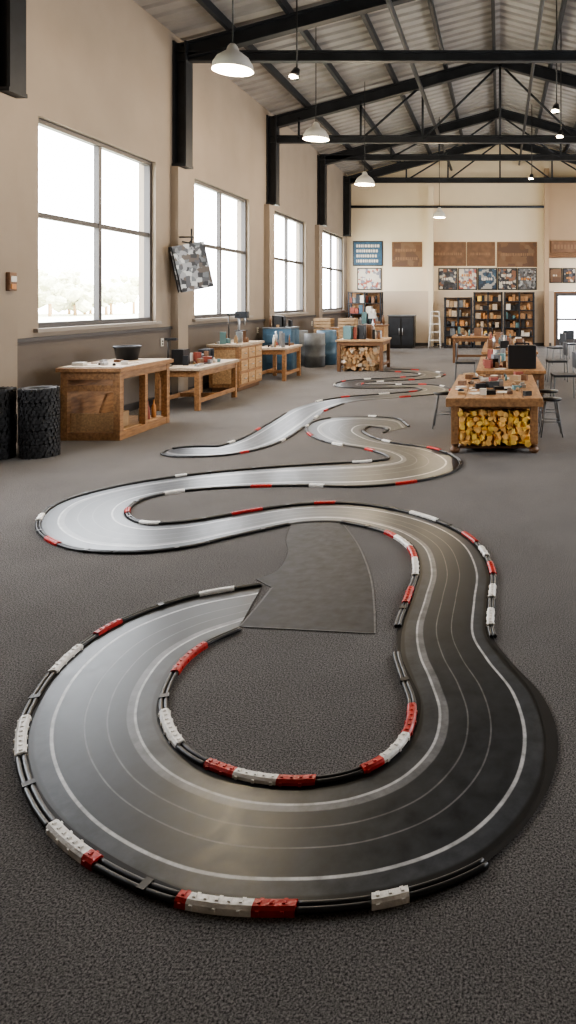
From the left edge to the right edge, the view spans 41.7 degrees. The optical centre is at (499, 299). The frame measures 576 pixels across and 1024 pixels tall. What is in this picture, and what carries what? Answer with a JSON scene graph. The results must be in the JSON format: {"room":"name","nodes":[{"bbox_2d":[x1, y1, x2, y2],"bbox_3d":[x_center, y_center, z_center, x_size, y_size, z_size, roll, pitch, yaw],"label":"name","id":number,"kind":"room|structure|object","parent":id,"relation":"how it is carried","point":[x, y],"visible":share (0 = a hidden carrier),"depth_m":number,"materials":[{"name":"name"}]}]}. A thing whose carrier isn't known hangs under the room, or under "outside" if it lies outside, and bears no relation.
{"room":"hobby workshop","nodes":[
{"label":"hobby workshop","id":0,"kind":"room"},
{"bbox_2d":[16,0,346,434],"bbox_3d":[-6.150,-1.550,12.250,0.300,6.700,31.100,0,0,0],"label":"wall","id":1,"kind":"structure","parent":0,"point":[99,70],"depth_m":11.95,"materials":[{"name":"paint"}]},
{"bbox_2d":[0,92,16,448],"bbox_3d":[-5.930,-0.320,8.350,0.140,4.240,0.300,0,0,0],"label":"pilaster","id":2,"kind":"object","parent":1,"relation":"attached to","point":[8,104],"visible":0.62,"depth_m":8.35,"materials":[{"name":"paint"}]},
{"bbox_2d":[6,272,16,290],"bbox_3d":[-5.830,-0.220,8.360,0.060,0.220,0.120,0,0,0],"label":"thermostat","id":3,"kind":"object","parent":2,"relation":"attached to","point":[11,277],"visible":1,"depth_m":8.32,"materials":[{"name":"brown plastic"}]},
{"bbox_2d":[0,0,27,97],"bbox_3d":[0.000,-4.376,8.350,11.996,3.852,0.320,0,0,0],"label":"roof truss","id":4,"kind":"object","parent":1,"relation":"attached to","point":[12,12],"depth_m":8.33,"materials":[{"name":"black metal"}]},
{"bbox_2d":[33,118,161,332],"bbox_3d":[-6.055,-0.990,10.650,0.230,2.820,3.300,0,0,0],"label":"window","id":5,"kind":"structure","parent":1,"relation":"in","point":[97,224],"depth_m":10.66,"materials":[{"name":"grey"}]},
{"bbox_2d":[17,367,262,444],"bbox_3d":[-5.990,1.740,12.250,0.020,0.120,30.500,0,0,0],"label":"baseboard","id":6,"kind":"structure","parent":1,"relation":"attached to","point":[132,406],"depth_m":11.55,"materials":[{"name":"grey"}]},
{"bbox_2d":[160,338,163,345],"bbox_3d":[-5.984,0.750,12.400,0.028,0.140,0.090,0,0,0],"label":"wall outlet","id":7,"kind":"object","parent":1,"relation":"attached to","point":[161,339],"visible":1,"depth_m":12.39,"materials":[{"name":"white plastic"}]},
{"bbox_2d":[171,166,187,398],"bbox_3d":[-5.930,-0.320,12.950,0.140,4.240,0.400,0,0,0],"label":"pilaster","id":8,"kind":"object","parent":1,"relation":"attached to","point":[179,175],"visible":0.64,"depth_m":12.76,"materials":[{"name":"paint"}]},
{"bbox_2d":[168,229,213,292],"bbox_3d":[-5.617,-0.717,12.727,0.754,1.166,0.393,0,0,-30],"label":"wall art","id":9,"kind":"object","parent":8,"relation":"attached to","point":[190,264],"visible":1,"depth_m":12.62,"materials":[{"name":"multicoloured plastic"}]},
{"bbox_2d":[17,312,347,342],"bbox_3d":[-5.982,0.505,12.250,0.035,0.050,30.500,0,0,0],"label":"trim","id":10,"kind":"structure","parent":1,"relation":"attached to","point":[20,340],"depth_m":11.15,"materials":[{"name":"grey"}]},
{"bbox_2d":[192,180,252,321],"bbox_3d":[-6.055,-0.990,15.250,0.230,2.820,3.200,0,0,0],"label":"window","id":11,"kind":"structure","parent":1,"relation":"in","point":[219,316],"depth_m":15.28,"materials":[{"name":"grey"}]},
{"bbox_2d":[264,204,274,326],"bbox_3d":[-5.930,-0.320,18.000,0.140,4.240,0.400,0,0,0],"label":"pilaster","id":12,"kind":"object","parent":1,"relation":"attached to","point":[269,210],"visible":0.64,"depth_m":17.80,"materials":[{"name":"paint"}]},
{"bbox_2d":[275,211,307,315],"bbox_3d":[-6.055,-0.990,20.025,0.230,2.820,3.350,0,0,0],"label":"window","id":13,"kind":"structure","parent":1,"relation":"in","point":[285,260],"depth_m":20.03,"materials":[{"name":"grey"}]},
{"bbox_2d":[315,225,321,328],"bbox_3d":[-5.930,-0.320,22.900,0.140,4.240,0.400,0,0,0],"label":"pilaster","id":14,"kind":"object","parent":1,"relation":"attached to","point":[318,228],"visible":0.64,"depth_m":22.70,"materials":[{"name":"paint"}]},
{"bbox_2d":[322,230,345,311],"bbox_3d":[-6.055,-0.990,25.300,0.230,2.820,3.400,0,0,0],"label":"window","id":15,"kind":"structure","parent":1,"relation":"in","point":[331,235],"depth_m":25.26,"materials":[{"name":"grey"}]},
{"bbox_2d":[172,0,575,168],"bbox_3d":[0.000,-4.376,12.950,11.996,3.852,0.320,0,0,0],"label":"roof truss","id":16,"kind":"object","parent":1,"relation":"attached to","point":[204,49],"depth_m":12.93,"materials":[{"name":"black metal"}]},
{"bbox_2d":[266,63,575,205],"bbox_3d":[0.000,-4.376,18.100,11.996,3.852,0.320,0,0,0],"label":"roof truss","id":17,"kind":"object","parent":1,"relation":"attached to","point":[274,139],"depth_m":18.08,"materials":[{"name":"black metal"}]},
{"bbox_2d":[317,108,575,225],"bbox_3d":[0.000,-4.376,23.100,11.996,3.852,0.320,0,0,0],"label":"roof truss","id":18,"kind":"object","parent":1,"relation":"attached to","point":[356,153],"depth_m":23.08,"materials":[{"name":"black metal"}]},
{"bbox_2d":[343,144,575,236],"bbox_3d":[0.000,-4.376,26.900,11.996,3.852,0.320,0,0,0],"label":"roof truss","id":19,"kind":"object","parent":1,"relation":"attached to","point":[375,174],"depth_m":26.88,"materials":[{"name":"black metal"}]},
{"bbox_2d":[0,346,575,1023],"bbox_3d":[0.000,1.900,12.250,12.600,0.200,31.100,0,0,0],"label":"floor","id":20,"kind":"structure","parent":0,"point":[78,945],"depth_m":3.16,"materials":[{"name":"carpet"}]},
{"bbox_2d":[0,386,16,459],"bbox_3d":[-5.760,1.405,7.983,0.417,0.796,0.412,0,0,-12],"label":"stack","id":21,"kind":"object","parent":20,"relation":"on","point":[8,395],"visible":1,"depth_m":7.93,"materials":[{"name":"rubber"}]},
{"bbox_2d":[17,385,60,459],"bbox_3d":[-5.331,1.405,8.097,0.418,0.796,0.417,0,0,27],"label":"stack","id":22,"kind":"object","parent":20,"relation":"on","point":[38,406],"visible":1,"depth_m":7.94,"materials":[{"name":"rubber"}]},
{"bbox_2d":[55,358,173,440],"bbox_3d":[-5.240,1.329,9.625,0.840,0.942,1.430,0,0,0],"label":"workbench","id":23,"kind":"object","parent":20,"relation":"on","point":[92,396],"visible":0.97,"depth_m":9.05,"materials":[{"name":"brown wood"}]},
{"bbox_2d":[72,359,141,365],"bbox_3d":[-5.259,0.834,9.414,0.626,0.048,0.630,0,0,0],"label":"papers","id":24,"kind":"object","parent":23,"relation":"on","point":[101,362],"visible":1,"depth_m":9.27,"materials":[{"name":"beige paper"}]},
{"bbox_2d":[113,345,141,360],"bbox_3d":[-5.350,0.757,10.050,0.370,0.200,0.370,0,0,0],"label":"plastic tub","id":25,"kind":"object","parent":23,"relation":"on","point":[126,352],"visible":0.96,"depth_m":9.93,"materials":[{"name":"plastic"}]},
{"bbox_2d":[155,359,238,410],"bbox_3d":[-5.240,1.450,12.175,0.780,0.700,1.710,0,0,0],"label":"workbench","id":26,"kind":"object","parent":20,"relation":"on","point":[197,392],"visible":0.77,"depth_m":11.62,"materials":[{"name":"brown wood"}]},
{"bbox_2d":[164,338,220,366],"bbox_3d":[-5.255,0.865,12.018,0.628,0.470,0.976,0,0,0],"label":"tools","id":27,"kind":"object","parent":26,"relation":"on","point":[183,357],"visible":0.95,"depth_m":11.82,"materials":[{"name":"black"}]},
{"bbox_2d":[198,348,213,359],"bbox_3d":[-5.350,0.995,12.720,0.220,0.209,0.360,0,0,0],"label":"bench vise","id":28,"kind":"object","parent":26,"relation":"on","point":[211,350],"visible":0.48,"depth_m":12.70,"materials":[{"name":"metal"}]},
{"bbox_2d":[206,341,263,391],"bbox_3d":[-5.390,1.335,14.350,0.680,0.930,1.380,0,0,0],"label":"base cabinet","id":29,"kind":"object","parent":20,"relation":"on","point":[249,354],"visible":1,"depth_m":13.76,"materials":[{"name":"brown wood"}]},
{"bbox_2d":[215,314,248,343],"bbox_3d":[-5.413,0.578,14.167,0.464,0.585,0.778,0,0,0],"label":"tools","id":30,"kind":"object","parent":29,"relation":"on","point":[240,337],"visible":0.98,"depth_m":14.18,"materials":[{"name":"teal plastic"}]},
{"bbox_2d":[235,311,248,331],"bbox_3d":[-5.408,0.554,14.722,0.325,0.630,0.275,0,0,0],"label":"press","id":31,"kind":"object","parent":29,"relation":"on","point":[243,314],"visible":0.77,"depth_m":14.68,"materials":[{"name":"metal"}]},
{"bbox_2d":[262,326,299,370],"bbox_3d":[-5.434,1.235,17.420,0.772,1.130,0.700,0,0,0],"label":"storage cabinet","id":32,"kind":"object","parent":20,"relation":"on","point":[268,332],"visible":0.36,"depth_m":17.10,"materials":[{"name":"blue paint"}]},
{"bbox_2d":[269,316,292,326],"bbox_3d":[-5.454,0.528,17.405,0.481,0.283,0.472,0,0,0],"label":"tools","id":33,"kind":"object","parent":32,"relation":"on","point":[276,321],"visible":0.93,"depth_m":17.29,"materials":[{"name":"black plastic"}]},
{"bbox_2d":[262,344,301,380],"bbox_3d":[-5.075,1.430,16.100,0.710,0.740,1.260,0,0,0],"label":"workbench","id":34,"kind":"object","parent":20,"relation":"on","point":[266,350],"visible":0.74,"depth_m":15.83,"materials":[{"name":"brown wood"}]},
{"bbox_2d":[268,331,293,347],"bbox_3d":[-5.075,0.894,16.103,0.522,0.331,0.976,0,0,0],"label":"tools","id":35,"kind":"object","parent":34,"relation":"on","point":[281,342],"visible":0.98,"depth_m":15.93,"materials":[{"name":"white plastic"}]},
{"bbox_2d":[13,369,557,917],"bbox_3d":[-2.434,1.785,10.023,3.780,0.030,16.279,0,0,-6],"label":"race track","id":36,"kind":"object","parent":20,"relation":"on","point":[110,775],"visible":0.99,"depth_m":2.94,"materials":[{"name":"black plastic"}]},
{"bbox_2d":[299,330,307,365],"bbox_3d":[-5.600,1.325,19.400,0.564,0.950,0.564,0,0,0],"label":"drum","id":37,"kind":"object","parent":20,"relation":"on","point":[301,332],"visible":0.25,"depth_m":19.20,"materials":[{"name":"grey plastic"}]},
{"bbox_2d":[304,333,325,367],"bbox_3d":[-5.000,1.350,18.900,0.564,0.900,0.564,0,0,0],"label":"drum","id":38,"kind":"object","parent":20,"relation":"on","point":[314,343],"visible":1,"depth_m":18.67,"materials":[{"name":"grey metal"}]},
{"bbox_2d":[314,318,333,332],"bbox_3d":[-5.300,1.171,21.100,0.500,1.238,0.500,0,0,0],"label":"wooden crate","id":39,"kind":"object","parent":20,"relation":"on","point":[321,322],"visible":0.37,"depth_m":20.85,"materials":[{"name":"wood"}]},
{"bbox_2d":[317,330,336,364],"bbox_3d":[-4.850,1.325,19.600,0.564,0.950,0.564,0,0,0],"label":"drum","id":40,"kind":"object","parent":20,"relation":"on","point":[330,335],"visible":0.69,"depth_m":19.40,"materials":[{"name":"blue paint"}]},
{"bbox_2d":[324,327,341,338],"bbox_3d":[-5.300,1.331,22.300,0.500,0.918,0.500,0,0,0],"label":"wooden table","id":41,"kind":"object","parent":20,"relation":"on","point":[334,328],"visible":0.02,"depth_m":22.05,"materials":[{"name":"brown wood"}]},
{"bbox_2d":[338,318,357,359],"bbox_3d":[-4.600,1.171,21.200,0.500,1.238,0.500,0,0,0],"label":"wooden crate","id":42,"kind":"object","parent":20,"relation":"on","point":[342,321],"visible":0.39,"depth_m":20.95,"materials":[{"name":"wood"}]},
{"bbox_2d":[341,346,379,370],"bbox_3d":[-3.567,1.491,18.078,0.988,0.660,0.892,0,0,0],"label":"firewood pile","id":43,"kind":"object","parent":20,"relation":"on","point":[360,358],"visible":0.95,"depth_m":17.69,"materials":[{"name":"wood"}]},
{"bbox_2d":[336,337,390,371],"bbox_3d":[-3.525,1.400,18.200,1.210,0.800,1.260,0,0,0],"label":"wooden table","id":44,"kind":"object","parent":20,"relation":"on","point":[340,342],"visible":0.66,"depth_m":17.61,"materials":[{"name":"brown wood"}]},
{"bbox_2d":[343,312,384,339],"bbox_3d":[-3.521,0.662,18.208,0.986,0.675,1.046,0,0,0],"label":"books","id":45,"kind":"object","parent":44,"relation":"on","point":[350,332],"visible":0.99,"depth_m":17.82,"materials":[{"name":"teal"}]},
{"bbox_2d":[348,292,382,323],"bbox_3d":[-5.075,0.750,26.450,1.250,2.100,0.500,0,0,0],"label":"shelving unit","id":46,"kind":"object","parent":20,"relation":"on","point":[360,302],"visible":0.56,"depth_m":26.29,"materials":[{"name":"metal"}]},
{"bbox_2d":[362,324,388,351],"bbox_3d":[-4.425,1.325,24.250,1.050,0.950,0.800,0,0,0],"label":"base cabinet","id":47,"kind":"object","parent":20,"relation":"on","point":[384,328],"visible":0.27,"depth_m":23.94,"materials":[{"name":"brown wood"}]},
{"bbox_2d":[358,312,383,324],"bbox_3d":[-4.443,0.617,24.247,0.826,0.466,0.680,0,0,0],"label":"tools","id":48,"kind":"object","parent":47,"relation":"on","point":[363,320],"visible":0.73,"depth_m":24.35,"materials":[{"name":"metal"}]},
{"bbox_2d":[387,315,416,347],"bbox_3d":[-3.675,1.180,26.279,1.010,1.240,0.682,0,0,0],"label":"cabinet","id":49,"kind":"object","parent":20,"relation":"on","point":[401,328],"visible":0.92,"depth_m":25.97,"materials":[{"name":"black metal"}]},
{"bbox_2d":[428,311,441,347],"bbox_3d":[-2.450,1.115,26.424,0.480,1.379,0.687,0,0,0],"label":"step ladder","id":50,"kind":"object","parent":20,"relation":"on","point":[429,339],"visible":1,"depth_m":26.33,"materials":[{"name":"white metal"}]},
{"bbox_2d":[432,391,450,428],"bbox_3d":[-0.800,1.548,9.900,0.301,0.507,0.301,0,0,0],"label":"metal stool","id":51,"kind":"object","parent":20,"relation":"on","point":[437,393],"visible":0.69,"depth_m":9.80,"materials":[{"name":"grey metal"}]},
{"bbox_2d":[444,297,471,347],"bbox_3d":[-1.575,0.850,26.425,1.050,1.900,0.450,0,0,0],"label":"shelving unit","id":52,"kind":"object","parent":20,"relation":"on","point":[457,310],"visible":0.76,"depth_m":26.29,"materials":[{"name":"wood"}]},
{"bbox_2d":[455,343,475,380],"bbox_3d":[-0.750,1.370,15.200,0.473,0.861,0.432,0,0,0],"label":"metal chair","id":53,"kind":"object","parent":20,"relation":"on","point":[456,360],"visible":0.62,"depth_m":14.99,"materials":[{"name":"metal"}]},
{"bbox_2d":[452,334,494,362],"bbox_3d":[-0.750,1.420,20.600,1.260,0.760,1.260,0,0,0],"label":"wooden table","id":54,"kind":"object","parent":20,"relation":"on","point":[471,338],"visible":0.48,"depth_m":20.01,"materials":[{"name":"brown wood"}]},
{"bbox_2d":[456,326,492,335],"bbox_3d":[-0.742,0.903,20.620,1.060,0.274,0.947,0,0,0],"label":"tools","id":55,"kind":"object","parent":54,"relation":"on","point":[477,331],"visible":0.95,"depth_m":20.25,"materials":[{"name":"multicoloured plastic"}]},
{"bbox_2d":[473,292,502,347],"bbox_3d":[-0.450,0.750,26.425,1.100,2.100,0.450,0,0,0],"label":"shelving unit","id":56,"kind":"object","parent":20,"relation":"on","point":[487,306],"visible":0.77,"depth_m":26.27,"materials":[{"name":"wood"}]},
{"bbox_2d":[446,375,542,452],"bbox_3d":[-0.065,1.470,9.405,1.130,0.660,2.590,0,0,0],"label":"wooden table","id":57,"kind":"object","parent":20,"relation":"on","point":[456,401],"visible":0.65,"depth_m":8.21,"materials":[{"name":"brown wood"}]},
{"bbox_2d":[455,371,531,395],"bbox_3d":[-0.094,1.095,9.447,0.979,0.090,2.295,0,0,0],"label":"tools","id":58,"kind":"object","parent":57,"relation":"on","point":[493,381],"visible":1,"depth_m":9.15,"materials":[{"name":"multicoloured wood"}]},
{"bbox_2d":[458,409,531,446],"bbox_3d":[-0.068,1.507,8.832,0.927,0.459,1.377,0,0,0],"label":"firewood pile","id":59,"kind":"object","parent":57,"relation":"on","point":[484,427],"visible":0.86,"depth_m":8.20,"materials":[{"name":"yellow wood"}]},
{"bbox_2d":[481,342,537,384],"bbox_3d":[0.200,1.430,15.950,1.160,0.740,3.360,0,0,0],"label":"wooden table","id":60,"kind":"object","parent":20,"relation":"on","point":[484,352],"visible":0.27,"depth_m":14.84,"materials":[{"name":"brown wood"}]},
{"bbox_2d":[487,332,525,350],"bbox_3d":[0.174,0.923,15.986,0.925,0.275,2.978,0,0,0],"label":"tools","id":61,"kind":"object","parent":60,"relation":"on","point":[504,341],"visible":0.73,"depth_m":15.39,"materials":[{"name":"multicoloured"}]},
{"bbox_2d":[476,357,545,411],"bbox_3d":[0.175,1.460,12.450,1.110,0.680,2.760,0,0,0],"label":"wooden table","id":62,"kind":"object","parent":20,"relation":"on","point":[538,373],"visible":0.36,"depth_m":11.11,"materials":[{"name":"brown wood"}]},
{"bbox_2d":[483,348,507,369],"bbox_3d":[-0.086,1.023,12.484,0.428,0.194,2.444,0,0,0],"label":"tools","id":63,"kind":"object","parent":62,"relation":"on","point":[495,357],"visible":1,"depth_m":11.92,"materials":[{"name":"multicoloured plastic"}]},
{"bbox_2d":[508,342,535,368],"bbox_3d":[0.360,0.909,11.500,0.460,0.422,0.260,0,0,0],"label":"case","id":64,"kind":"object","parent":62,"relation":"on","point":[519,356],"visible":1,"depth_m":11.37,"materials":[{"name":"black plastic"}]},
{"bbox_2d":[504,292,534,344],"bbox_3d":[0.725,0.750,26.425,1.150,2.100,0.450,0,0,0],"label":"shelving unit","id":65,"kind":"object","parent":20,"relation":"on","point":[519,307],"visible":0.84,"depth_m":26.29,"materials":[{"name":"wood"}]},
{"bbox_2d":[538,389,558,426],"bbox_3d":[0.700,1.548,10.100,0.301,0.507,0.301,0,0,0],"label":"metal stool","id":66,"kind":"object","parent":20,"relation":"on","point":[542,391],"visible":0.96,"depth_m":10.02,"materials":[{"name":"black metal"}]},
{"bbox_2d":[539,396,562,437],"bbox_3d":[0.680,1.548,9.300,0.301,0.507,0.301,0,0,0],"label":"metal stool","id":67,"kind":"object","parent":20,"relation":"on","point":[549,398],"visible":0.95,"depth_m":9.22,"materials":[{"name":"black metal"}]},
{"bbox_2d":[545,342,567,381],"bbox_3d":[1.250,1.370,15.500,0.463,0.861,0.421,0,0,-4],"label":"metal chair","id":68,"kind":"object","parent":20,"relation":"on","point":[565,345],"visible":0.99,"depth_m":15.39,"materials":[{"name":"metal"}]},
{"bbox_2d":[547,333,566,363],"bbox_3d":[1.600,1.370,19.800,0.462,0.861,0.420,0,0,-21],"label":"metal chair","id":69,"kind":"object","parent":20,"relation":"on","point":[562,336],"visible":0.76,"depth_m":19.81,"materials":[{"name":"metal"}]},
{"bbox_2d":[550,351,575,401],"bbox_3d":[1.150,1.370,12.600,0.463,0.861,0.421,0,0,-4],"label":"metal chair","id":70,"kind":"object","parent":20,"relation":"on","point":[573,374],"visible":0.83,"depth_m":12.57,"materials":[{"name":"metal"}]},
{"bbox_2d":[562,330,575,358],"bbox_3d":[2.200,1.370,21.500,0.421,0.861,0.463,0,0,-23],"label":"metal chair","id":71,"kind":"object","parent":20,"relation":"on","point":[570,333],"visible":0.84,"depth_m":21.67,"materials":[{"name":"metal"}]},
{"bbox_2d":[133,0,575,174],"bbox_3d":[0.000,-5.705,12.255,12.621,1.770,31.111,0,0,0],"label":"ceiling","id":72,"kind":"structure","parent":0,"point":[463,24],"depth_m":16.83,"materials":[{"name":"metal"}]},
{"bbox_2d":[211,0,253,76],"bbox_3d":[-3.340,-4.179,8.750,0.500,2.661,0.500,0,0,0],"label":"pendant lamp","id":73,"kind":"object","parent":72,"relation":"hanging from","point":[229,62],"visible":1,"depth_m":8.65,"materials":[{"name":"white metal"}]},
{"bbox_2d":[215,64,250,74],"bbox_3d":[-3.340,-2.921,8.750,0.430,0.147,0.430,0,0,0],"label":"diffuser","id":74,"kind":"object","parent":73,"relation":"attached to","point":[224,69],"depth_m":8.70,"materials":[{"name":"beige"}]},
{"bbox_2d":[289,0,299,80],"bbox_3d":[-3.280,-4.524,11.154,0.167,2.020,0.184,0,0,0],"label":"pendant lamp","id":75,"kind":"object","parent":72,"relation":"hanging from","point":[294,74],"visible":1,"depth_m":11.19,"materials":[{"name":"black metal"}]},
{"bbox_2d":[302,27,328,141],"bbox_3d":[-3.550,-4.266,13.500,0.500,2.375,0.500,0,0,0],"label":"pendant lamp","id":76,"kind":"object","parent":72,"relation":"hanging from","point":[315,133],"visible":0.99,"depth_m":13.40,"materials":[{"name":"white metal"}]},
{"bbox_2d":[305,136,326,140],"bbox_3d":[-3.550,-3.151,13.500,0.430,0.147,0.430,0,0,0],"label":"diffuser","id":77,"kind":"object","parent":76,"relation":"attached to","point":[308,138],"depth_m":13.42,"materials":[{"name":"beige"}]},
{"bbox_2d":[355,81,374,185],"bbox_3d":[-3.400,-4.186,17.600,0.500,2.615,0.500,0,0,0],"label":"pendant lamp","id":78,"kind":"object","parent":72,"relation":"hanging from","point":[364,179],"visible":1,"depth_m":17.53,"materials":[{"name":"white metal"}]},
{"bbox_2d":[356,183,372,185],"bbox_3d":[-3.400,-2.951,17.600,0.430,0.147,0.430,0,0,0],"label":"diffuser","id":79,"kind":"object","parent":78,"relation":"attached to","point":[358,184],"depth_m":17.53,"materials":[{"name":"beige"}]},
{"bbox_2d":[528,105,533,179],"bbox_3d":[0.970,-4.949,21.954,0.167,2.370,0.184,0,0,0],"label":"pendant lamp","id":80,"kind":"object","parent":72,"relation":"hanging from","point":[531,177],"visible":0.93,"depth_m":21.99,"materials":[{"name":"black metal"}]},
{"bbox_2d":[551,0,559,113],"bbox_3d":[1.070,-4.860,13.554,0.167,2.493,0.184,0,0,0],"label":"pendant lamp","id":81,"kind":"object","parent":72,"relation":"hanging from","point":[555,110],"visible":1,"depth_m":13.59,"materials":[{"name":"black metal"}]},
{"bbox_2d":[196,0,575,169],"bbox_3d":[0.000,-5.693,12.250,10.080,1.453,30.460,0,0,0],"label":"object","id":82,"kind":"structure","parent":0,"point":[207,5],"depth_m":16.19,"materials":[{"name":"black metal"}]},
{"bbox_2d":[351,0,544,207],"bbox_3d":[-2.100,-4.445,12.250,7.600,1.789,30.300,0,0,0],"label":"pipe","id":83,"kind":"object","parent":82,"relation":"hanging from","point":[389,3],"visible":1,"depth_m":18.65,"materials":[{"name":"metal"}]},
{"bbox_2d":[433,117,445,217],"bbox_3d":[-1.950,-4.254,22.500,0.400,3.252,0.400,0,0,0],"label":"pendant lamp","id":84,"kind":"object","parent":83,"relation":"hanging from","point":[439,213],"visible":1,"depth_m":22.47,"materials":[{"name":"white metal"}]},
{"bbox_2d":[556,27,563,138],"bbox_3d":[1.320,-4.802,15.454,0.167,2.476,0.184,0,0,0],"label":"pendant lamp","id":85,"kind":"object","parent":82,"relation":"hanging from","point":[559,135],"visible":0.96,"depth_m":15.50,"materials":[{"name":"black plastic"}]},
{"bbox_2d":[347,144,575,345],"bbox_3d":[0.000,-2.350,27.650,12.000,8.300,0.300,0,0,0],"label":"wall","id":86,"kind":"structure","parent":0,"point":[404,289],"depth_m":27.50,"materials":[{"name":"paint"}]},
{"bbox_2d":[353,241,382,265],"bbox_3d":[-5.186,-1.827,27.475,1.179,0.982,0.050,0,0,0],"label":"wall sign","id":87,"kind":"object","parent":86,"relation":"attached to","point":[365,253],"visible":1,"depth_m":27.46,"materials":[{"name":"blue plastic"}]},
{"bbox_2d":[357,268,381,289],"bbox_3d":[-5.127,-0.825,27.475,0.959,0.864,0.050,0,0,0],"label":"poster","id":88,"kind":"object","parent":86,"relation":"attached to","point":[367,278],"visible":1,"depth_m":27.46,"materials":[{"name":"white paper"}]},
{"bbox_2d":[392,242,421,266],"bbox_3d":[-3.654,-1.788,27.475,1.179,0.982,0.050,0,0,0],"label":"wall sign","id":89,"kind":"object","parent":86,"relation":"attached to","point":[404,254],"visible":1,"depth_m":27.46,"materials":[{"name":"brown wood"}]},
{"bbox_2d":[438,268,456,289],"bbox_3d":[-2.047,-0.825,27.475,0.754,0.864,0.050,0,0,0],"label":"poster","id":90,"kind":"object","parent":86,"relation":"attached to","point":[447,277],"visible":1,"depth_m":27.46,"materials":[{"name":"multicoloured paper"}]},
{"bbox_2d":[434,242,465,265],"bbox_3d":[-2.023,-1.807,27.475,1.375,0.943,0.050,0,0,0],"label":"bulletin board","id":91,"kind":"object","parent":86,"relation":"attached to","point":[445,253],"visible":0.94,"depth_m":27.46,"materials":[{"name":"brown wood"}]},
{"bbox_2d":[458,268,476,289],"bbox_3d":[-1.269,-0.825,27.475,0.754,0.864,0.050,0,0,0],"label":"poster","id":92,"kind":"object","parent":86,"relation":"attached to","point":[467,277],"visible":1,"depth_m":27.46,"materials":[{"name":"multicoloured paper"}]},
{"bbox_2d":[467,242,494,265],"bbox_3d":[-0.746,-1.807,27.475,1.100,0.943,0.050,0,0,0],"label":"wall sign","id":93,"kind":"object","parent":86,"relation":"attached to","point":[478,253],"visible":1,"depth_m":27.46,"materials":[{"name":"brown wood"}]},
{"bbox_2d":[416,343,550,345],"bbox_3d":[-1.980,1.740,27.490,8.000,0.120,0.020,0,0,0],"label":"baseboard","id":94,"kind":"structure","parent":86,"relation":"attached to","point":[417,344],"depth_m":27.48,"materials":[{"name":"grey"}]},
{"bbox_2d":[478,268,496,289],"bbox_3d":[-0.491,-0.825,27.475,0.754,0.864,0.050,0,0,0],"label":"poster","id":95,"kind":"object","parent":86,"relation":"attached to","point":[487,277],"depth_m":27.46,"materials":[{"name":"multicoloured paper"}]},
{"bbox_2d":[428,168,575,345],"bbox_3d":[1.560,-1.650,27.300,8.680,6.900,0.400,0,0,0],"label":"trim","id":96,"kind":"structure","parent":86,"relation":"attached to","point":[559,198],"depth_m":27.20,"materials":[{"name":"paint"}]},
{"bbox_2d":[498,268,516,289],"bbox_3d":[0.287,-0.825,27.475,0.754,0.864,0.050,0,0,0],"label":"poster","id":97,"kind":"object","parent":86,"relation":"attached to","point":[507,277],"depth_m":27.46,"materials":[{"name":"multicoloured paper"}]},
{"bbox_2d":[517,268,536,289],"bbox_3d":[1.065,-0.825,27.475,0.754,0.864,0.050,0,0,0],"label":"poster","id":98,"kind":"object","parent":86,"relation":"attached to","point":[526,277],"depth_m":27.46,"materials":[{"name":"multicoloured paper"}]},
{"bbox_2d":[549,268,561,282],"bbox_3d":[2.190,-0.963,27.475,0.507,0.589,0.050,0,0,0],"label":"poster","id":99,"kind":"object","parent":86,"relation":"attached to","point":[555,274],"visible":1,"depth_m":27.46,"materials":[{"name":"brown paper"}]},
{"bbox_2d":[550,241,575,252],"bbox_3d":[2.525,-2.060,27.165,1.150,0.480,0.070,0,0,0],"label":"wall sign","id":100,"kind":"object","parent":86,"relation":"attached to","point":[555,246],"visible":1,"depth_m":27.14,"materials":[{"name":"brown wood"}]},
{"bbox_2d":[554,291,575,345],"bbox_3d":[2.635,0.727,27.552,1.020,2.143,0.097,0,0,0],"label":"door","id":101,"kind":"structure","parent":86,"relation":"in","point":[556,293],"depth_m":27.52,"materials":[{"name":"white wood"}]},
{"bbox_2d":[563,268,575,282],"bbox_3d":[2.720,-0.963,27.475,0.507,0.589,0.050,0,0,0],"label":"poster","id":102,"kind":"object","parent":86,"relation":"attached to","point":[569,274],"visible":1,"depth_m":27.46,"materials":[{"name":"multicoloured paper"}]},
{"bbox_2d":[497,242,536,266],"bbox_3d":[0.668,-1.788,27.475,1.571,0.982,0.050,0,0,0],"label":"bulletin board","id":103,"kind":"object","parent":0,"point":[509,254],"depth_m":27.46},
{"label":"outside","id":104,"kind":"structure","parent":0,"visible":0},
{"bbox_2d":[38,313,216,321],"bbox_3d":[-48.200,2.125,40.000,83.600,0.150,140.000,0,0,0],"label":"lawn","id":105,"kind":"structure","parent":104,"point":[42,317],"depth_m":86.97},
{"bbox_2d":[38,268,138,316],"bbox_3d":[-60.650,-1.455,42.820,18.319,7.009,129.846,0,0,0],"label":"tree line","id":106,"kind":"object","parent":105,"relation":"on","point":[60,293],"visible":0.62,"depth_m":95.72,"materials":[{"name":"white plant"}]}
]}

